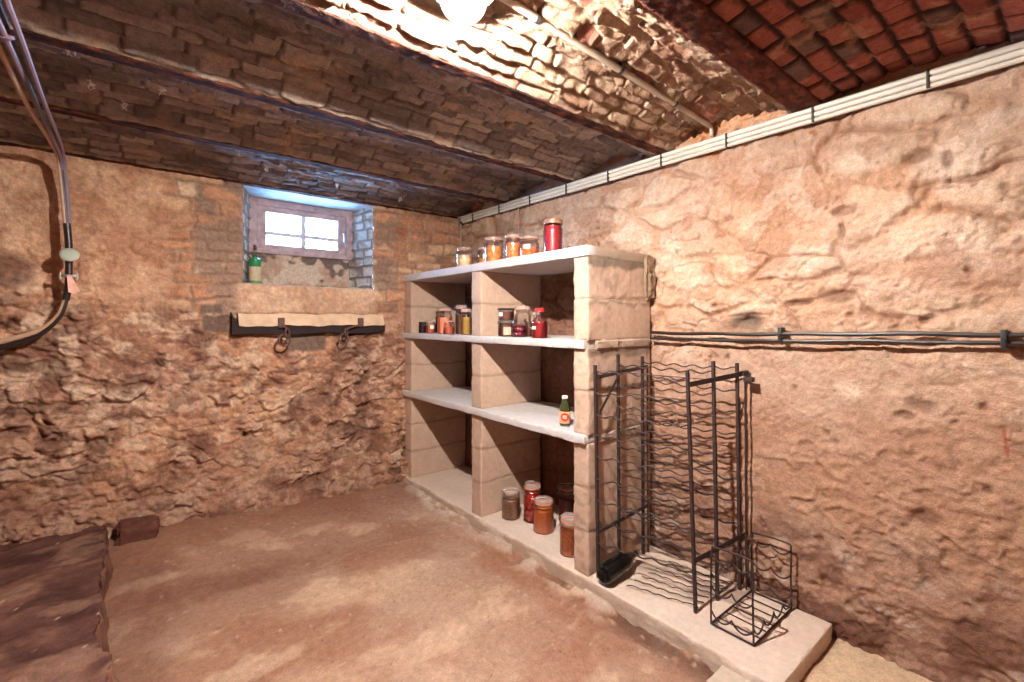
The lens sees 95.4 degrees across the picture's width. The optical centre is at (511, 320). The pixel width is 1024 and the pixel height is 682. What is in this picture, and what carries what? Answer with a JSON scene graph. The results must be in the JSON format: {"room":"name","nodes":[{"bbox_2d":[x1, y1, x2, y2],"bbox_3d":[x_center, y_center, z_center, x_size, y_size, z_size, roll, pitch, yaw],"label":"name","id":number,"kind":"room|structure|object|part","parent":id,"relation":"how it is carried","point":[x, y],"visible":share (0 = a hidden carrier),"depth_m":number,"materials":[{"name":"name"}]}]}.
{"room":"cellar","nodes":[
{"label":"cellar","id":0,"kind":"room"},
{"bbox_2d":[0,145,461,544],"bbox_3d":[-1.967,0.195,2.881,4.105,2.410,0.131,0,0,-39],"label":"wall","id":1,"kind":"structure","parent":0,"point":[142,399],"depth_m":2.81,"materials":[{"name":"beige stone"}]},
{"bbox_2d":[243,186,250,282],"bbox_3d":[-1.837,-0.573,3.217,0.032,0.645,0.317,0,0,-20],"label":"trim","id":2,"kind":"structure","parent":1,"relation":"attached to","point":[246,206],"depth_m":3.22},
{"bbox_2d":[251,253,348,286],"bbox_3d":[-1.606,-0.380,3.588,0.710,0.260,0.020,0,0,-39],"label":"trim","id":3,"kind":"structure","parent":1,"relation":"attached to","point":[275,268],"depth_m":3.58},
{"bbox_2d":[248,196,352,260],"bbox_3d":[-1.605,-0.694,3.587,0.750,0.398,0.114,0,0,-39],"label":"window","id":4,"kind":"structure","parent":1,"relation":"in","point":[258,210],"depth_m":3.57,"materials":[{"name":"paint"}]},
{"bbox_3d":[-1.615,-0.694,3.600,0.644,0.343,0.042,0,0,-39],"label":"sash","id":5,"kind":"part","parent":4,"relation":"part of","materials":[{"name":"paint"}]},
{"bbox_2d":[243,185,371,210],"bbox_3d":[-1.543,-0.910,3.491,0.929,0.030,0.362,0,0,-39],"label":"trim","id":6,"kind":"structure","parent":1,"relation":"attached to","point":[259,192],"depth_m":3.43,"materials":[{"name":"white paint"}]},
{"bbox_2d":[231,313,384,346],"bbox_3d":[-1.376,0.057,3.280,1.025,0.234,0.140,0,0,-39],"label":"rail","id":7,"kind":"object","parent":1,"relation":"attached to","point":[286,324],"visible":1,"depth_m":3.23,"materials":[{"name":"metal"}]},
{"bbox_2d":[252,283,363,288],"bbox_3d":[-1.525,-0.253,3.469,0.889,0.010,0.300,0,0,-39],"label":"trim","id":8,"kind":"structure","parent":1,"relation":"attached to","point":[252,283],"depth_m":3.48,"materials":[{"name":"grey stone"}]},
{"bbox_2d":[247,254,260,283],"bbox_3d":[-1.748,-0.354,3.169,0.075,0.200,0.077,0,0,3],"label":"bottle","id":9,"kind":"object","parent":8,"relation":"on","point":[254,262],"visible":0.93,"depth_m":3.14,"materials":[{"name":"green glass"}]},
{"bbox_2d":[349,206,372,288],"bbox_3d":[-1.206,-0.573,3.733,0.310,0.645,0.032,0,0,35],"label":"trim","id":10,"kind":"structure","parent":1,"relation":"attached to","point":[361,264],"depth_m":3.73,"materials":[{"name":"grey brick"}]},
{"bbox_2d":[0,0,1023,216],"bbox_3d":[-0.314,-0.948,0.859,4.102,0.113,5.228,0,0,-39],"label":"ceiling","id":11,"kind":"structure","parent":0,"point":[829,48],"depth_m":1.82,"materials":[{"name":"brick"}]},
{"bbox_2d":[0,0,79,350],"bbox_3d":[-2.004,-0.345,1.339,0.996,1.115,2.213,0,0,-39],"label":"cable bundle","id":12,"kind":"object","parent":11,"relation":"hanging from","point":[8,33],"visible":1,"depth_m":2.11,"materials":[{"name":"black plastic"}]},
{"bbox_2d":[0,141,457,218],"bbox_3d":[-1.978,-0.964,2.875,4.080,0.132,0.051,0,0,-39],"label":"ceiling beam","id":13,"kind":"structure","parent":11,"relation":"attached to","point":[1,142],"depth_m":2.91,"materials":[{"name":"brown wood"}]},
{"bbox_2d":[65,49,401,201],"bbox_3d":[-1.332,-0.912,2.590,0.363,0.080,2.011,0,0,20],"label":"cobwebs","id":14,"kind":"object","parent":11,"relation":"hanging from","point":[90,83],"visible":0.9,"depth_m":1.88,"materials":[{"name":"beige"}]},
{"bbox_2d":[0,96,508,203],"bbox_3d":[-1.536,-0.964,2.335,4.080,0.132,0.051,0,0,-39],"label":"ceiling beam","id":15,"kind":"structure","parent":11,"relation":"attached to","point":[55,109],"depth_m":2.37,"materials":[{"name":"brown wood"}]},
{"bbox_2d":[20,27,573,182],"bbox_3d":[-1.108,-0.964,1.812,4.080,0.132,0.056,0,0,-39],"label":"ceiling beam","id":16,"kind":"structure","parent":11,"relation":"attached to","point":[100,53],"depth_m":1.84,"materials":[{"name":"brown wood"}]},
{"bbox_2d":[438,0,491,14],"bbox_3d":[-0.134,-0.912,1.288,0.176,0.169,0.176,0,0,-39],"label":"ceiling lamp","id":17,"kind":"object","parent":11,"relation":"attached to","point":[463,7],"visible":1,"depth_m":1.34,"materials":[{"name":"grey ceramic"}]},
{"bbox_2d":[263,0,668,154],"bbox_3d":[-0.679,-0.964,1.288,4.080,0.132,0.056,0,0,-39],"label":"ceiling beam","id":18,"kind":"structure","parent":11,"relation":"attached to","point":[343,24],"depth_m":1.64,"materials":[{"name":"brown wood"}]},
{"bbox_2d":[499,0,712,136],"bbox_3d":[0.459,-0.957,1.824,1.443,0.090,0.032,0,0,-42],"label":"conduit","id":19,"kind":"object","parent":11,"relation":"attached to","point":[536,17],"visible":0.95,"depth_m":1.69,"materials":[{"name":"beige"}]},
{"bbox_2d":[637,0,822,112],"bbox_3d":[-0.243,-0.963,0.755,4.080,0.134,0.107,0,0,-39],"label":"ceiling beam","id":20,"kind":"structure","parent":11,"relation":"attached to","point":[694,19],"depth_m":1.54,"materials":[{"name":"brown wood"}]},
{"bbox_2d":[104,482,932,681],"bbox_3d":[-0.357,1.261,0.910,4.100,0.155,5.360,0,0,-39],"label":"floor","id":21,"kind":"structure","parent":0,"point":[388,583],"depth_m":2.11,"materials":[{"name":"brown concrete"}]},
{"bbox_2d":[114,514,159,545],"bbox_3d":[-2.095,1.186,2.609,0.203,0.148,0.175,0,0,-39],"label":"stone block","id":22,"kind":"object","parent":21,"relation":"on","point":[134,529],"visible":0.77,"depth_m":2.57,"materials":[{"name":"brown stone"}]},
{"bbox_2d":[706,665,750,681],"bbox_3d":[0.728,1.300,1.370,0.565,0.044,0.502,0,0,-39],"label":"paving slab","id":23,"kind":"object","parent":21,"relation":"on","point":[723,674],"visible":1,"depth_m":1.67,"materials":[{"name":"concrete"}]},
{"bbox_2d":[459,40,1023,681],"bbox_3d":[1.149,0.168,2.165,0.056,2.464,5.395,0,0,-39],"label":"wall","id":24,"kind":"structure","parent":0,"point":[892,474],"depth_m":1.89,"materials":[{"name":"stone"}]},
{"bbox_2d":[405,466,831,681],"bbox_3d":[0.220,1.305,2.854,0.551,0.116,2.845,0,0,-39],"label":"plinth","id":25,"kind":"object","parent":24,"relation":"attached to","point":[788,651],"depth_m":2.06,"materials":[{"name":"concrete"}]},
{"bbox_2d":[501,488,519,520],"bbox_3d":[-0.009,1.157,2.967,0.126,0.182,0.118,0,0,-8],"label":"jar","id":26,"kind":"object","parent":25,"relation":"on","point":[510,504],"visible":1,"depth_m":2.93,"materials":[{"name":"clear glass"}]},
{"bbox_2d":[402,245,654,576],"bbox_3d":[-0.045,0.440,3.174,0.546,1.629,2.014,0,0,-39],"label":"shelf unit","id":27,"kind":"object","parent":25,"relation":"on","point":[613,288],"visible":0.93,"depth_m":2.97,"materials":[{"name":"beige concrete"}]},
{"bbox_2d":[419,322,425,332],"bbox_3d":[-0.709,0.051,3.708,0.068,0.087,0.068,0,0,-39],"label":"jam jar","id":28,"kind":"object","parent":27,"relation":"on","point":[422,328],"visible":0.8,"depth_m":3.68,"materials":[{"name":"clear glass"}]},
{"bbox_2d":[426,320,435,332],"bbox_3d":[-0.631,0.044,3.612,0.076,0.100,0.076,0,0,6],"label":"jam jar","id":29,"kind":"object","parent":27,"relation":"on","point":[429,328],"visible":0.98,"depth_m":3.58,"materials":[{"name":"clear glass"}]},
{"bbox_2d":[435,311,444,332],"bbox_3d":[-0.578,0.007,3.753,0.080,0.174,0.080,0,0,-39],"label":"jar","id":30,"kind":"object","parent":27,"relation":"on","point":[437,311],"visible":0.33,"depth_m":3.73,"materials":[{"name":"clear glass"}]},
{"bbox_2d":[436,307,451,333],"bbox_3d":[-0.514,-0.005,3.529,0.124,0.199,0.116,0,0,-3],"label":"jar","id":31,"kind":"object","parent":27,"relation":"on","point":[440,320],"visible":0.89,"depth_m":3.49,"materials":[{"name":"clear glass"}]},
{"bbox_2d":[443,322,454,333],"bbox_3d":[-0.451,0.045,3.337,0.080,0.099,0.080,0,0,-39],"label":"jam jar","id":32,"kind":"object","parent":27,"relation":"on","point":[446,330],"visible":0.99,"depth_m":3.31,"materials":[{"name":"clear glass"}]},
{"bbox_2d":[455,305,466,333],"bbox_3d":[-0.369,-0.013,3.387,0.088,0.214,0.087,0,0,-30],"label":"jar","id":33,"kind":"object","parent":27,"relation":"on","point":[457,316],"visible":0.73,"depth_m":3.35,"materials":[{"name":"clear glass"}]},
{"bbox_2d":[455,247,472,266],"bbox_3d":[-0.345,-0.450,3.338,0.129,0.153,0.122,0,0,-8],"label":"jar","id":34,"kind":"object","parent":27,"relation":"on","point":[461,260],"visible":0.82,"depth_m":3.30,"materials":[{"name":"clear glass"}]},
{"bbox_2d":[460,308,471,334],"bbox_3d":[-0.317,0.003,3.230,0.077,0.184,0.076,0,0,-20],"label":"jar","id":35,"kind":"object","parent":27,"relation":"on","point":[466,322],"visible":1,"depth_m":3.20,"materials":[{"name":"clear glass"}]},
{"bbox_2d":[477,249,483,262],"bbox_3d":[-0.203,-0.453,3.342,0.089,0.158,0.089,0,0,20],"label":"jar","id":36,"kind":"object","parent":27,"relation":"on","point":[479,260],"visible":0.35,"depth_m":3.33,"materials":[{"name":"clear glass"}]},
{"bbox_2d":[483,237,503,261],"bbox_3d":[-0.123,-0.464,3.083,0.138,0.182,0.132,0,0,3],"label":"jar","id":37,"kind":"object","parent":27,"relation":"on","point":[491,253],"visible":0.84,"depth_m":3.04,"materials":[{"name":"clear glass"}]},
{"bbox_3d":[-0.064,0.117,3.195,0.540,0.045,1.958,0,0,-39],"label":"shelf","id":38,"kind":"part","parent":27,"relation":"part of","materials":[{"name":"concrete"}]},
{"bbox_2d":[497,321,514,336],"bbox_3d":[-0.035,0.046,2.885,0.113,0.097,0.113,0,0,-39],"label":"jam jar","id":39,"kind":"object","parent":27,"relation":"on","point":[503,330],"visible":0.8,"depth_m":2.84,"materials":[{"name":"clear glass"}]},
{"bbox_3d":[-0.035,0.004,2.885,0.113,0.014,0.113,0,0,-39],"label":"lid","id":40,"kind":"part","parent":39,"relation":"part of","materials":[{"name":"silver metal"}]},
{"bbox_2d":[498,308,514,319],"bbox_3d":[-0.035,-0.042,2.885,0.109,0.075,0.109,0,0,-39],"label":"jam jar","id":41,"kind":"object","parent":39,"relation":"on","point":[503,313],"visible":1,"depth_m":2.84,"materials":[{"name":"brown glass"}]},
{"bbox_3d":[-0.035,-0.073,2.885,0.109,0.011,0.109,0,0,-39],"label":"lid","id":42,"kind":"part","parent":41,"relation":"part of","materials":[{"name":"grey"}]},
{"bbox_2d":[505,234,520,257],"bbox_3d":[0.008,-0.460,2.934,0.101,0.173,0.103,0,0,27],"label":"jar","id":43,"kind":"object","parent":27,"relation":"on","point":[511,249],"visible":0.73,"depth_m":2.90,"materials":[{"name":"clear glass"}]},
{"bbox_2d":[511,319,527,336],"bbox_3d":[0.046,0.040,2.770,0.098,0.109,0.098,0,0,-39],"label":"jar","id":44,"kind":"object","parent":27,"relation":"on","point":[516,330],"visible":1,"depth_m":2.74,"materials":[{"name":"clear glass"}]},
{"bbox_3d":[-0.062,0.583,3.192,0.542,0.048,1.965,0,0,-39],"label":"shelf","id":45,"kind":"part","parent":27,"relation":"part of","materials":[{"name":"concrete"}]},
{"bbox_2d":[515,305,530,335],"bbox_3d":[0.069,-0.002,2.932,0.103,0.194,0.104,0,0,14],"label":"jar","id":46,"kind":"object","parent":27,"relation":"on","point":[525,309],"visible":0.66,"depth_m":2.95,"materials":[{"name":"clear glass"}]},
{"bbox_3d":[-0.054,-0.345,3.189,0.532,0.058,1.968,0,0,-39],"label":"shelf","id":47,"kind":"part","parent":27,"relation":"part of","materials":[{"name":"concrete"}]},
{"bbox_2d":[519,235,538,255],"bbox_3d":[0.106,-0.444,2.827,0.120,0.141,0.127,0,0,39],"label":"jar","id":48,"kind":"object","parent":27,"relation":"on","point":[525,249],"visible":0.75,"depth_m":2.79,"materials":[{"name":"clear glass"}]},
{"bbox_2d":[531,308,547,337],"bbox_3d":[0.153,0.011,2.600,0.093,0.167,0.092,0,0,-39],"label":"syrup bottle","id":49,"kind":"object","parent":27,"relation":"on","point":[539,329],"visible":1,"depth_m":2.57,"materials":[{"name":"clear glass"}]},
{"bbox_2d":[543,218,562,251],"bbox_3d":[0.230,-0.469,2.608,0.110,0.191,0.110,0,0,-39],"label":"jar","id":50,"kind":"object","parent":27,"relation":"on","point":[553,231],"visible":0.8,"depth_m":2.57,"materials":[{"name":"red glass"}]},
{"bbox_3d":[0.230,-0.552,2.608,0.108,0.025,0.108,0,0,-39],"label":"lid","id":51,"kind":"part","parent":50,"relation":"part of","materials":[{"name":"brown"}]},
{"bbox_2d":[559,395,569,425],"bbox_3d":[0.283,0.479,2.496,0.060,0.160,0.060,0,0,-39],"label":"beer bottle","id":52,"kind":"object","parent":27,"relation":"on","point":[564,411],"visible":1,"depth_m":2.47,"materials":[{"name":"green glass"}]},
{"bbox_2d":[523,481,540,523],"bbox_3d":[0.126,1.128,2.921,0.120,0.240,0.112,0,0,-25],"label":"jar","id":53,"kind":"object","parent":25,"relation":"on","point":[529,496],"visible":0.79,"depth_m":2.89,"materials":[{"name":"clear glass"}]},
{"bbox_2d":[532,497,553,534],"bbox_3d":[0.186,1.150,2.777,0.129,0.196,0.122,0,0,-3],"label":"jar","id":54,"kind":"object","parent":25,"relation":"on","point":[543,515],"visible":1,"depth_m":2.74,"materials":[{"name":"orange glass"}]},
{"bbox_2d":[558,514,574,557],"bbox_3d":[0.308,1.143,2.504,0.104,0.209,0.103,0,0,-29],"label":"jar","id":55,"kind":"object","parent":25,"relation":"on","point":[567,541],"visible":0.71,"depth_m":2.47,"materials":[{"name":"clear glass"}]},
{"bbox_2d":[558,483,574,522],"bbox_3d":[0.345,1.133,2.925,0.104,0.229,0.103,0,0,-29],"label":"jar","id":56,"kind":"object","parent":25,"relation":"on","point":[566,502],"visible":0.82,"depth_m":2.89,"materials":[{"name":"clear glass"}]},
{"bbox_2d":[596,549,640,584],"bbox_3d":[0.536,1.189,2.288,0.303,0.089,0.089,-2,1,-43],"label":"wine bottle","id":57,"kind":"object","parent":25,"relation":"on","point":[610,570],"visible":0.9,"depth_m":2.21,"materials":[{"name":"black glass"}]},
{"bbox_2d":[593,354,754,613],"bbox_3d":[0.770,0.709,2.224,0.634,1.078,0.412,0,0,41],"label":"wine rack","id":58,"kind":"object","parent":25,"relation":"on","point":[618,372],"visible":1,"depth_m":2.17,"materials":[{"name":"black metal"}]},
{"bbox_3d":[0.413,0.732,2.271,0.017,1.033,0.029,0,0,-39],"label":"upright post","id":59,"kind":"part","parent":58,"relation":"part of","materials":[{"name":"black metal"}]},
{"bbox_3d":[0.543,0.709,2.373,0.017,1.078,0.017,0,0,-39],"label":"upright post","id":60,"kind":"part","parent":58,"relation":"part of","materials":[{"name":"black metal"}]},
{"bbox_3d":[0.702,0.719,2.502,0.017,1.058,0.015,0,0,-39],"label":"upright post","id":61,"kind":"part","parent":58,"relation":"part of","materials":[{"name":"black metal"}]},
{"bbox_3d":[0.733,0.748,2.518,0.008,0.996,0.017,0,0,-13],"label":"rod","id":62,"kind":"part","parent":58,"relation":"part of","materials":[{"name":"black metal"}]},
{"bbox_3d":[0.773,0.732,2.008,0.051,1.034,0.014,0,0,44],"label":"upright post","id":63,"kind":"part","parent":58,"relation":"part of","materials":[{"name":"black metal"}]},
{"bbox_3d":[0.911,0.714,2.088,0.017,1.068,0.031,0,0,-39],"label":"upright post","id":64,"kind":"part","parent":58,"relation":"part of","materials":[{"name":"black metal"}]},
{"bbox_3d":[1.053,0.722,2.167,0.017,1.053,0.025,0,0,-39],"label":"upright post","id":65,"kind":"part","parent":58,"relation":"part of","materials":[{"name":"black metal"}]},
{"bbox_3d":[1.086,0.748,2.166,0.008,0.996,0.017,0,0,-13],"label":"rod","id":66,"kind":"part","parent":58,"relation":"part of","materials":[{"name":"black metal"}]},
{"bbox_2d":[710,532,792,646],"bbox_3d":[1.017,1.081,1.970,0.381,0.332,0.179,0,0,-39],"label":"wine rack","id":67,"kind":"object","parent":25,"relation":"on","point":[752,564],"visible":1,"depth_m":1.92,"materials":[{"name":"black metal"}]},
{"bbox_3d":[0.961,1.244,2.034,0.367,0.007,0.008,0,0,-39],"label":"rail","id":68,"kind":"part","parent":67,"relation":"part of","materials":[{"name":"black metal"}]},
{"bbox_3d":[0.873,1.244,1.851,0.008,0.007,0.170,0,0,-39],"label":"rail","id":69,"kind":"part","parent":67,"relation":"part of","materials":[{"name":"black metal"}]},
{"bbox_3d":[1.157,1.244,2.084,0.008,0.007,0.170,0,0,-39],"label":"rail","id":70,"kind":"part","parent":67,"relation":"part of","materials":[{"name":"black metal"}]},
{"bbox_3d":[1.069,1.244,1.902,0.367,0.007,0.008,0,0,-39],"label":"rail","id":71,"kind":"part","parent":67,"relation":"part of","materials":[{"name":"black metal"}]},
{"bbox_2d":[458,41,1023,250],"bbox_3d":[1.175,-0.719,2.073,0.040,0.378,5.160,0,0,-39],"label":"conduit","id":72,"kind":"object","parent":24,"relation":"attached to","point":[1012,54],"visible":0.93,"depth_m":1.99,"materials":[{"name":"grey plastic"}]},
{"bbox_2d":[777,327,784,341],"bbox_3d":[1.186,0.060,2.054,0.052,0.064,0.016,0,0,-39],"label":"clip","id":73,"kind":"object","parent":24,"relation":"attached to","point":[780,329],"visible":0.85,"depth_m":2.04,"materials":[{"name":"black metal"}]},
{"bbox_2d":[650,337,1023,345],"bbox_3d":[1.777,0.074,1.326,0.015,0.057,3.200,0,0,-39],"label":"cable","id":74,"kind":"object","parent":24,"relation":"attached to","point":[924,342],"visible":1,"depth_m":1.81,"materials":[{"name":"black plastic"}]},
{"bbox_2d":[650,331,1023,337],"bbox_3d":[1.777,0.046,1.325,0.017,0.058,3.200,0,0,-39],"label":"cable","id":75,"kind":"object","parent":24,"relation":"attached to","point":[890,333],"visible":0.99,"depth_m":1.82,"materials":[{"name":"black plastic"}]},
{"bbox_2d":[1000,329,1008,348],"bbox_3d":[1.616,0.060,1.529,0.052,0.064,0.016,0,0,-39],"label":"clip","id":76,"kind":"object","parent":24,"relation":"attached to","point":[1004,339],"visible":1,"depth_m":1.52,"materials":[{"name":"black metal"}]},
{"bbox_3d":[-1.918,0.170,-0.420,0.039,2.460,5.280,0,0,-39],"label":"wall","id":77,"kind":"structure","parent":0,"visible":0},
{"bbox_2d":[0,525,119,681],"bbox_3d":[-1.251,1.237,0.140,1.741,0.265,5.302,0,0,-39],"label":"stone step","id":78,"kind":"structure","parent":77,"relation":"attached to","point":[54,620],"depth_m":1.83,"materials":[{"name":"brown stone"}]}
]}

